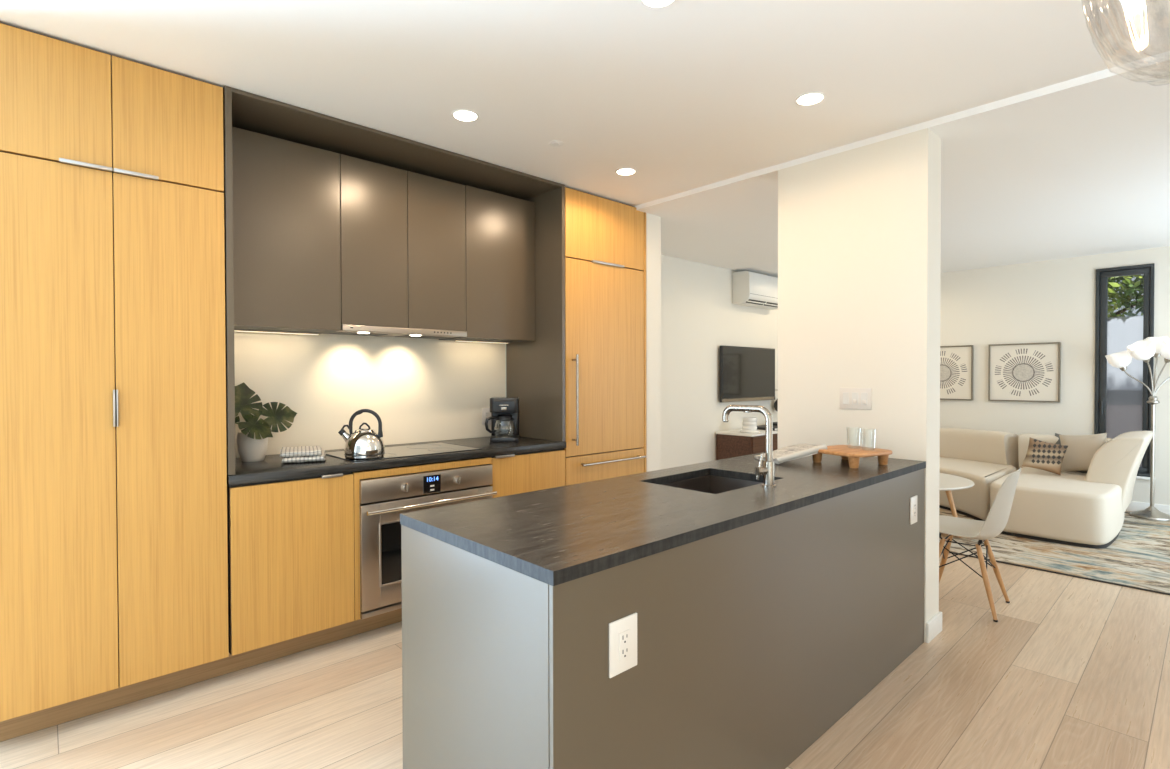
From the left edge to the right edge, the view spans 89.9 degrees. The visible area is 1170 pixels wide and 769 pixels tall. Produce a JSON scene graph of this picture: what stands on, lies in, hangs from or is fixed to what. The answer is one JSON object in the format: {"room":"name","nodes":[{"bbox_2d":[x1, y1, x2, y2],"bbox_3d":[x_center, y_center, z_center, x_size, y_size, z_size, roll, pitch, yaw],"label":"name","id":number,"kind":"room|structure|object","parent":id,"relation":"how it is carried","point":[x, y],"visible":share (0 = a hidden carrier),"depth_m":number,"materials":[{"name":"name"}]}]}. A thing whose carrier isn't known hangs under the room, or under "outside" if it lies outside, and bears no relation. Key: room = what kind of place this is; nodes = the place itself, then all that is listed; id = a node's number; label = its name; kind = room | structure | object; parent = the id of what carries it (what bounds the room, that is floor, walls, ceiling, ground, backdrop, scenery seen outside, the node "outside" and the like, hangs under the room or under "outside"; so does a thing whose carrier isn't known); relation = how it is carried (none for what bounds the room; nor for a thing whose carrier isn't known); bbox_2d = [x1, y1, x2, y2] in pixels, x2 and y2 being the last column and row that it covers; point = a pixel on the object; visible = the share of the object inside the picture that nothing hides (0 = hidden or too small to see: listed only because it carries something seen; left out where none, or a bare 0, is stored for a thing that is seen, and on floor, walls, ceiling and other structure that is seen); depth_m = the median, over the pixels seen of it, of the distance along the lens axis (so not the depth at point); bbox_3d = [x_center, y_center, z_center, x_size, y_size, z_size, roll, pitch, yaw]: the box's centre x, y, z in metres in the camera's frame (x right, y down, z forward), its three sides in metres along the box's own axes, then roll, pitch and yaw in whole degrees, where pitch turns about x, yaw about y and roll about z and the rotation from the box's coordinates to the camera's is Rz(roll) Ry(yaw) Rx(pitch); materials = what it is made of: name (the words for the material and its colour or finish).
{"room":"kitchen","nodes":[
{"label":"kitchen","id":0,"kind":"room"},
{"bbox_2d":[0,608,401,741],"bbox_3d":[-0.905,1.241,3.331,3.520,0.117,0.015,-1,1,-43],"label":"toe kick","id":1,"kind":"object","parent":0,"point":[42,719],"depth_m":2.54,"materials":[{"name":"brown wood"}]},
{"bbox_2d":[237,432,267,461],"bbox_3d":[-1.720,0.318,3.033,0.140,0.150,0.140,-1,1,-43],"label":"pot","id":2,"kind":"object","parent":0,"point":[249,449],"depth_m":2.98,"materials":[{"name":"beige ceramic"}]},
{"bbox_2d":[0,0,1169,277],"bbox_3d":[1.225,-1.351,2.849,10.400,0.154,5.430,-1,1,-43],"label":"ceiling","id":3,"kind":"structure","parent":0,"point":[686,95],"depth_m":2.57,"materials":[{"name":"white paint"}]},
{"bbox_2d":[452,109,478,121],"bbox_3d":[-0.579,-1.301,2.838,0.130,0.004,0.130,-1,1,-43],"label":"recessed light","id":4,"kind":"object","parent":3,"relation":"in","point":[465,115],"visible":1,"depth_m":2.83,"materials":[{"name":"white"}]},
{"bbox_2d":[548,140,563,146],"bbox_3d":[-0.157,-1.306,3.185,0.086,0.006,0.086,-1,1,-43],"label":"smoke detector","id":5,"kind":"object","parent":3,"relation":"attached to","point":[555,143],"visible":1,"depth_m":3.18,"materials":[{"name":"white plastic"}]},
{"bbox_2d":[615,168,635,175],"bbox_3d":[0.253,-1.313,3.617,0.130,0.004,0.130,-1,1,-43],"label":"recessed light","id":6,"kind":"object","parent":3,"relation":"in","point":[622,171],"visible":1,"depth_m":3.61,"materials":[{"name":"white"}]},
{"bbox_2d":[640,0,675,8],"bbox_3d":[0.246,-1.292,1.950,0.130,0.004,0.130,-1,1,-43],"label":"recessed light","id":7,"kind":"object","parent":3,"relation":"in","point":[656,4],"visible":1,"depth_m":1.99,"materials":[{"name":"white"}]},
{"bbox_2d":[795,92,824,105],"bbox_3d":[1.028,-1.303,2.676,0.130,0.004,0.130,-1,1,-43],"label":"recessed light","id":8,"kind":"object","parent":3,"relation":"in","point":[810,98],"visible":1,"depth_m":2.67,"materials":[{"name":"white"}]},
{"bbox_2d":[1081,1,1164,85],"bbox_3d":[1.111,-0.919,0.994,0.426,0.729,0.416,-1,1,-43],"label":"glass pendant","id":9,"kind":"object","parent":3,"relation":"hanging from","point":[1081,1],"visible":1,"depth_m":1.12,"materials":[{"name":"clear glass"}]},
{"bbox_2d":[0,511,1169,768],"bbox_3d":[1.231,1.351,2.884,10.400,0.100,5.430,-1,1,-43],"label":"floor","id":10,"kind":"structure","parent":0,"point":[1071,672],"depth_m":2.39,"materials":[{"name":"brown wood"}]},
{"bbox_2d":[0,23,228,721],"bbox_3d":[-2.053,-0.049,2.522,0.760,2.489,0.659,-1,1,-43],"label":"pantry cabinet","id":11,"kind":"object","parent":10,"relation":"on","point":[114,546],"visible":1,"depth_m":2.27,"materials":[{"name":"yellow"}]},
{"bbox_2d":[227,472,354,655],"bbox_3d":[-1.567,0.813,2.982,0.539,0.752,0.659,-1,1,-43],"label":"base cabinet","id":12,"kind":"object","parent":10,"relation":"on","point":[290,542],"visible":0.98,"depth_m":2.73,"materials":[{"name":"yellow"}]},
{"bbox_2d":[227,436,565,484],"bbox_3d":[-1.056,0.407,3.453,1.950,0.041,0.644,-1,1,-43],"label":"countertop","id":13,"kind":"structure","parent":12,"relation":"on","point":[271,468],"depth_m":3.04,"materials":[{"name":"stone"}]},
{"bbox_2d":[235,382,296,461],"bbox_3d":[-1.686,0.191,3.039,0.190,0.405,0.386,0,1,30],"label":"monstera","id":14,"kind":"object","parent":13,"relation":"on","point":[252,441],"visible":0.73,"depth_m":3.01,"materials":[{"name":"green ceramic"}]},
{"bbox_2d":[282,450,325,462],"bbox_3d":[-1.452,0.373,3.038,0.197,0.029,0.256,0,1,-23],"label":"tea towel","id":15,"kind":"object","parent":13,"relation":"on","point":[314,457],"visible":0.64,"depth_m":2.93,"materials":[{"name":"white fabric"}]},
{"bbox_2d":[280,446,321,456],"bbox_3d":[-1.470,0.346,3.035,0.192,0.029,0.246,0,1,-26],"label":"tea towel","id":16,"kind":"object","parent":15,"relation":"on","point":[298,451],"visible":1,"depth_m":2.96,"materials":[{"name":"white fabric"}]},
{"bbox_2d":[223,86,564,474],"bbox_3d":[-1.064,-0.462,3.448,1.948,1.693,0.645,-1,1,-43],"label":"surround","id":17,"kind":"object","parent":13,"relation":"on","point":[535,370],"visible":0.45,"depth_m":3.59,"materials":[{"name":"brown laminate"}]},
{"bbox_2d":[325,442,481,461],"bbox_3d":[-1.052,0.384,3.396,0.760,0.005,0.485,-1,1,-43],"label":"cooktop","id":18,"kind":"object","parent":13,"relation":"in","point":[400,451],"visible":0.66,"depth_m":3.40,"materials":[{"name":"black glass"}]},
{"bbox_2d":[338,409,384,458],"bbox_3d":[-1.175,0.258,3.122,0.211,0.256,0.206,-1,1,-43],"label":"tea kettle","id":19,"kind":"object","parent":18,"relation":"on","point":[364,443],"visible":1,"depth_m":3.07,"materials":[{"name":"silver metal"}]},
{"bbox_2d":[485,397,518,441],"bbox_3d":[-0.558,0.233,3.958,0.223,0.292,0.218,0,1,-5],"label":"coffee maker","id":20,"kind":"object","parent":13,"relation":"on","point":[504,418],"visible":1,"depth_m":3.88,"materials":[{"name":"black plastic"}]},
{"bbox_2d":[490,448,564,497],"bbox_3d":[-0.553,0.798,3.924,0.576,0.752,0.659,-1,1,-43],"label":"base cabinet","id":21,"kind":"object","parent":10,"relation":"on","point":[517,473],"visible":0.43,"depth_m":3.68,"materials":[{"name":"yellow"}]},
{"bbox_2d":[563,257,646,485],"bbox_3d":[-0.038,0.158,4.363,0.779,2.012,0.696,-1,1,-43],"label":"refrigerator","id":22,"kind":"object","parent":10,"relation":"on","point":[604,304],"visible":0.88,"depth_m":4.11,"materials":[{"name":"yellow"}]},
{"bbox_2d":[642,212,645,471],"bbox_3d":[0.237,-0.018,4.657,0.020,2.597,0.647,-1,1,-43],"label":"end panel","id":23,"kind":"object","parent":10,"relation":"on","point":[644,270],"visible":0.06,"depth_m":4.41,"materials":[{"name":"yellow wood"}]},
{"bbox_2d":[401,468,924,768],"bbox_3d":[0.561,0.867,2.397,2.422,0.878,0.756,-1,1,-43],"label":"base cabinet","id":24,"kind":"object","parent":10,"relation":"on","point":[754,640],"visible":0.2,"depth_m":1.69,"materials":[{"name":"brown laminate"}]},
{"bbox_2d":[609,613,636,677],"bbox_3d":[0.095,0.640,1.440,0.098,0.132,0.009,-1,1,-43],"label":"wall outlet","id":25,"kind":"object","parent":24,"relation":"attached to","point":[623,631],"visible":1,"depth_m":1.43,"materials":[{"name":"beige plastic"}]},
{"bbox_2d":[619,629,629,660],"bbox_3d":[0.097,0.640,1.438,0.036,0.068,0.004,-1,1,-43],"label":"receptacle","id":26,"kind":"object","parent":25,"relation":"attached to","point":[624,634],"depth_m":1.44,"materials":[{"name":"grey plastic"}]},
{"bbox_2d":[400,450,925,585],"bbox_3d":[0.564,0.411,2.385,2.424,0.032,0.748,-1,1,-43],"label":"countertop","id":27,"kind":"structure","parent":24,"relation":"on","point":[555,536],"depth_m":1.83,"materials":[{"name":"stone"}]},
{"bbox_2d":[662,475,761,493],"bbox_3d":[0.529,0.519,2.433,0.515,0.185,0.393,-1,1,-43],"label":"sink","id":28,"kind":"object","parent":27,"relation":"in","point":[712,484],"visible":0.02,"depth_m":2.68,"materials":[{"name":"black metal"}]},
{"bbox_2d":[722,405,775,487],"bbox_3d":[0.645,0.238,2.328,0.085,0.313,0.225,-1,1,-43],"label":"kitchen faucet","id":29,"kind":"object","parent":27,"relation":"on","point":[767,470],"visible":1,"depth_m":2.27,"materials":[{"name":"silver metal"}]},
{"bbox_2d":[754,444,826,463],"bbox_3d":[1.035,0.345,2.965,0.271,0.104,0.246,0,1,-11],"label":"cutting board","id":30,"kind":"object","parent":27,"relation":"on","point":[788,453],"visible":0.86,"depth_m":2.87,"materials":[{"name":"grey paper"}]},
{"bbox_2d":[812,445,891,467],"bbox_3d":[1.298,0.351,2.877,0.297,0.070,0.297,-1,1,-28],"label":"serving tray","id":31,"kind":"object","parent":27,"relation":"on","point":[851,453],"visible":0.87,"depth_m":2.81,"materials":[{"name":"brown wood"}]},
{"bbox_2d":[910,495,916,524],"bbox_3d":[1.584,0.604,2.822,0.088,0.130,0.009,-1,1,-43],"label":"wall outlet","id":32,"kind":"object","parent":24,"relation":"attached to","point":[913,500],"visible":1,"depth_m":2.81,"materials":[{"name":"beige plastic"}]},
{"bbox_2d":[913,502,915,517],"bbox_3d":[1.586,0.604,2.821,0.036,0.068,0.004,-1,1,-43],"label":"receptacle","id":33,"kind":"object","parent":32,"relation":"attached to","point":[914,503],"depth_m":2.81,"materials":[{"name":"grey plastic"}]},
{"bbox_2d":[716,429,777,459],"bbox_3d":[2.201,0.885,6.936,1.575,0.722,0.475,-1,1,-43],"label":"sideboard","id":34,"kind":"object","parent":10,"relation":"on","point":[730,443],"visible":0.12,"depth_m":6.41,"materials":[{"name":"brown wood"}]},
{"bbox_2d":[740,417,759,432],"bbox_3d":[1.827,0.448,6.505,0.220,0.165,0.220,-1,1,-43],"label":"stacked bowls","id":35,"kind":"object","parent":34,"relation":"on","point":[749,424],"visible":1,"depth_m":6.44,"materials":[{"name":"white ceramic"}]},
{"bbox_2d":[757,425,777,430],"bbox_3d":[2.234,0.509,6.965,0.500,0.030,0.320,-1,1,-43],"label":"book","id":36,"kind":"object","parent":34,"relation":"on","point":[760,427],"visible":0.38,"depth_m":6.81,"materials":[{"name":"black paper"}]},
{"bbox_2d":[939,467,1020,621],"bbox_3d":[2.244,0.883,3.454,0.506,0.816,0.481,1,1,44],"label":"shell chair","id":37,"kind":"object","parent":10,"relation":"on","point":[997,518],"visible":0.79,"depth_m":3.31,"materials":[{"name":"beige plastic"}]},
{"bbox_2d":[939,508,1169,594],"bbox_3d":[4.058,1.260,5.078,2.770,0.010,3.700,-1,1,-43],"label":"area rug","id":38,"kind":"object","parent":10,"relation":"on","point":[1139,557],"visible":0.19,"depth_m":4.36,"materials":[{"name":"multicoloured carpet"}]},
{"bbox_2d":[939,473,973,537],"bbox_3d":[2.824,1.040,5.205,1.056,0.434,1.056,-1,1,-43],"label":"dining table","id":39,"kind":"object","parent":38,"relation":"on","point":[947,482],"visible":0.31,"depth_m":4.88,"materials":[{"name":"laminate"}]},
{"bbox_2d":[939,427,1153,548],"bbox_3d":[3.858,0.835,5.868,1.872,0.822,2.566,-1,1,-43],"label":"sectional sofa","id":40,"kind":"object","parent":38,"relation":"on","point":[1074,508],"visible":0.61,"depth_m":4.93,"materials":[{"name":"beige fabric"}]},
{"bbox_2d":[1022,437,1067,474],"bbox_3d":[4.253,0.661,5.423,0.344,0.327,0.148,0,1,36],"label":"throw cushion","id":41,"kind":"object","parent":40,"relation":"on","point":[1042,455],"visible":1,"depth_m":5.39,"materials":[{"name":"beige fabric"}]},
{"bbox_2d":[1055,433,1087,472],"bbox_3d":[4.645,0.658,5.589,0.138,0.365,0.378,-1,1,-35],"label":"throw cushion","id":42,"kind":"object","parent":40,"relation":"on","point":[1056,434],"visible":0.04,"depth_m":5.67,"materials":[{"name":"grey fabric"}]},
{"bbox_2d":[1059,433,1106,471],"bbox_3d":[4.589,0.629,5.400,0.164,0.391,0.403,-1,1,-31],"label":"throw cushion","id":43,"kind":"object","parent":40,"relation":"on","point":[1081,449],"visible":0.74,"depth_m":5.38,"materials":[{"name":"beige fabric"}]},
{"bbox_2d":[1105,337,1169,520],"bbox_3d":[5.357,0.402,5.449,0.749,1.693,0.391,0,1,27],"label":"floor lamp","id":44,"kind":"object","parent":38,"relation":"on","point":[1142,350],"visible":1,"depth_m":5.49,"materials":[{"name":"silver metal"}]},
{"bbox_2d":[646,213,660,471],"bbox_3d":[0.250,-0.010,4.848,0.238,2.575,0.895,-1,1,-43],"label":"wall","id":45,"kind":"structure","parent":0,"point":[653,223],"depth_m":4.49,"materials":[{"name":"beige paint"}]},
{"bbox_2d":[661,255,777,468],"bbox_3d":[1.494,-0.036,6.695,4.700,2.575,0.120,-1,1,-43],"label":"wall","id":46,"kind":"structure","parent":0,"point":[699,315],"depth_m":6.37,"materials":[{"name":"beige paint"}]},
{"bbox_2d":[720,345,774,402],"bbox_3d":[1.939,-0.124,6.979,1.160,0.640,0.067,-1,1,-43],"label":"television","id":47,"kind":"object","parent":46,"relation":"attached to","point":[746,373],"visible":1,"depth_m":6.90,"materials":[{"name":"black"}]},
{"bbox_2d":[732,271,777,309],"bbox_3d":[2.097,-1.116,7.003,0.855,0.367,0.230,-1,1,-43],"label":"air conditioner","id":48,"kind":"object","parent":46,"relation":"attached to","point":[752,289],"visible":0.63,"depth_m":6.77,"materials":[{"name":"white plastic"}]},
{"bbox_2d":[774,390,777,411],"bbox_3d":[2.450,0.193,7.381,0.144,0.295,0.144,0,1,7],"label":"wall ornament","id":49,"kind":"object","parent":46,"relation":"attached to","point":[776,401],"visible":0.25,"depth_m":7.35,"materials":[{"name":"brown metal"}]},
{"bbox_2d":[778,128,940,642],"bbox_3d":[1.509,0.007,3.297,0.206,2.575,0.809,-1,1,-43],"label":"wall partition","id":50,"kind":"structure","parent":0,"point":[859,229],"depth_m":3.13,"materials":[{"name":"beige paint"}]},
{"bbox_2d":[840,388,871,409],"bbox_3d":[1.466,0.076,3.183,0.012,0.114,0.170,-1,1,-43],"label":"light switch","id":51,"kind":"object","parent":50,"relation":"attached to","point":[850,398],"visible":1,"depth_m":3.18,"materials":[{"name":"beige plastic"}]},
{"bbox_2d":[926,611,941,642],"bbox_3d":[1.798,1.248,3.017,0.218,0.100,0.014,-1,1,-43],"label":"baseboard","id":52,"kind":"structure","parent":50,"relation":"attached to","point":[934,625],"depth_m":3.00,"materials":[{"name":"white paint"}]},
{"bbox_2d":[940,246,1169,504],"bbox_3d":[4.980,-0.040,6.350,0.140,2.575,5.130,-1,1,-43],"label":"wall","id":53,"kind":"structure","parent":0,"point":[1047,301],"depth_m":6.28,"materials":[{"name":"beige paint"}]},
{"bbox_2d":[940,345,973,399],"bbox_3d":[4.258,-0.137,6.992,0.042,0.636,0.636,-1,1,-43],"label":"framed print","id":54,"kind":"object","parent":53,"relation":"attached to","point":[956,362],"visible":0.57,"depth_m":6.88,"materials":[{"name":"brown"}]},
{"bbox_2d":[988,342,1060,402],"bbox_3d":[4.795,-0.131,6.414,0.042,0.636,0.636,-1,1,-43],"label":"framed print","id":55,"kind":"object","parent":53,"relation":"attached to","point":[1022,372],"visible":1,"depth_m":6.40,"materials":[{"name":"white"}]},
{"bbox_2d":[1094,263,1154,479],"bbox_3d":[5.378,-0.124,5.852,0.153,2.095,0.470,-1,1,-43],"label":"window","id":56,"kind":"structure","parent":53,"relation":"in","point":[1121,406],"depth_m":5.85,"materials":[{"name":"grey"}]},
{"bbox_2d":[1126,501,1169,514],"bbox_3d":[4.931,1.198,6.308,0.014,0.100,5.116,-1,1,-43],"label":"art baseboard","id":57,"kind":"object","parent":53,"relation":"attached to","point":[1134,506],"depth_m":5.72,"materials":[{"name":"white paint"}]},
{"bbox_3d":[-2.052,0.001,3.062,5.560,2.609,0.120,-1,1,-43],"label":"wall","id":58,"kind":"structure","parent":0,"visible":0},
{"bbox_2d":[232,127,340,333],"bbox_3d":[-1.643,-0.765,3.094,0.564,0.951,0.354,-1,1,-43],"label":"upper cabinet","id":59,"kind":"object","parent":58,"relation":"attached to","point":[287,253],"visible":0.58,"depth_m":2.97,"materials":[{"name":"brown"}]},
{"bbox_2d":[234,329,319,334],"bbox_3d":[-1.681,-0.282,3.144,0.500,0.008,0.020,-1,1,-43],"label":"light","id":60,"kind":"object","parent":59,"relation":"attached to","point":[234,329],"visible":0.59,"depth_m":3.15,"materials":[{"name":"silver metal"}]},
{"bbox_2d":[234,331,505,457],"bbox_3d":[-1.278,-0.010,3.687,1.892,0.788,0.010,-1,1,-43],"label":"backsplash","id":61,"kind":"structure","parent":58,"relation":"attached to","point":[420,389],"depth_m":3.63,"materials":[{"name":"beige"}]},
{"bbox_2d":[482,408,490,424],"bbox_3d":[-0.706,0.228,4.211,0.075,0.118,0.009,-1,1,-43],"label":"wall outlet","id":62,"kind":"object","parent":61,"relation":"attached to","point":[486,413],"visible":0.69,"depth_m":4.20,"materials":[{"name":"beige plastic"}]},
{"bbox_2d":[340,154,465,330],"bbox_3d":[-1.152,-0.790,3.550,0.772,0.915,0.354,-1,1,-43],"label":"upper cabinet","id":63,"kind":"object","parent":58,"relation":"attached to","point":[403,232],"visible":0.94,"depth_m":3.39,"materials":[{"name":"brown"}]},
{"bbox_2d":[322,324,466,338],"bbox_3d":[-1.145,-0.313,3.550,0.770,0.034,0.366,-1,1,-43],"label":"range hood","id":64,"kind":"object","parent":63,"relation":"attached to","point":[346,329],"visible":1,"depth_m":3.44,"materials":[{"name":"silver metal"}]},
{"bbox_2d":[352,456,491,620],"bbox_3d":[-1.073,0.806,3.453,0.820,0.751,0.643,-1,1,-43],"label":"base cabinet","id":65,"kind":"object","parent":58,"relation":"attached to","point":[357,476],"visible":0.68,"depth_m":2.98,"materials":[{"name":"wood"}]},
{"bbox_2d":[357,460,496,618],"bbox_3d":[-1.014,0.826,3.401,0.784,0.698,0.650,-1,1,-43],"label":"wall oven","id":66,"kind":"object","parent":65,"relation":"in","point":[382,500],"visible":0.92,"depth_m":3.05,"materials":[{"name":"grey metal"}]},
{"bbox_2d":[439,185,534,342],"bbox_3d":[-0.666,-0.779,4.000,0.549,0.956,0.354,-1,1,-43],"label":"upper cabinet","id":67,"kind":"object","parent":58,"relation":"attached to","point":[500,228],"visible":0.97,"depth_m":3.86,"materials":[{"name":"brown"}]},
{"bbox_2d":[454,340,509,342],"bbox_3d":[-0.706,-0.296,4.049,0.440,0.008,0.020,-1,1,-43],"label":"light","id":68,"kind":"object","parent":67,"relation":"attached to","point":[454,340],"visible":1,"depth_m":4.03,"materials":[{"name":"silver metal"}]},
{"bbox_2d":[565,187,643,270],"bbox_3d":[-0.056,-1.084,4.365,0.780,0.474,0.659,-1,1,-43],"label":"upper cabinet","id":69,"kind":"object","parent":58,"relation":"attached to","point":[601,230],"visible":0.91,"depth_m":4.11,"materials":[{"name":"yellow"}]},
{"label":"outside","id":70,"kind":"structure","parent":0,"visible":0},
{"bbox_3d":[7.850,1.353,9.350,7.800,0.100,13.000,-1,1,-43],"label":"ground","id":71,"kind":"structure","parent":70,"visible":0},
{"bbox_2d":[1108,275,1143,316],"bbox_3d":[7.118,-0.641,8.021,2.052,3.935,2.527,-1,1,-43],"label":"tree","id":72,"kind":"object","parent":71,"relation":"on","point":[1122,299],"visible":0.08,"depth_m":7.74,"materials":[{"name":"green plant"}]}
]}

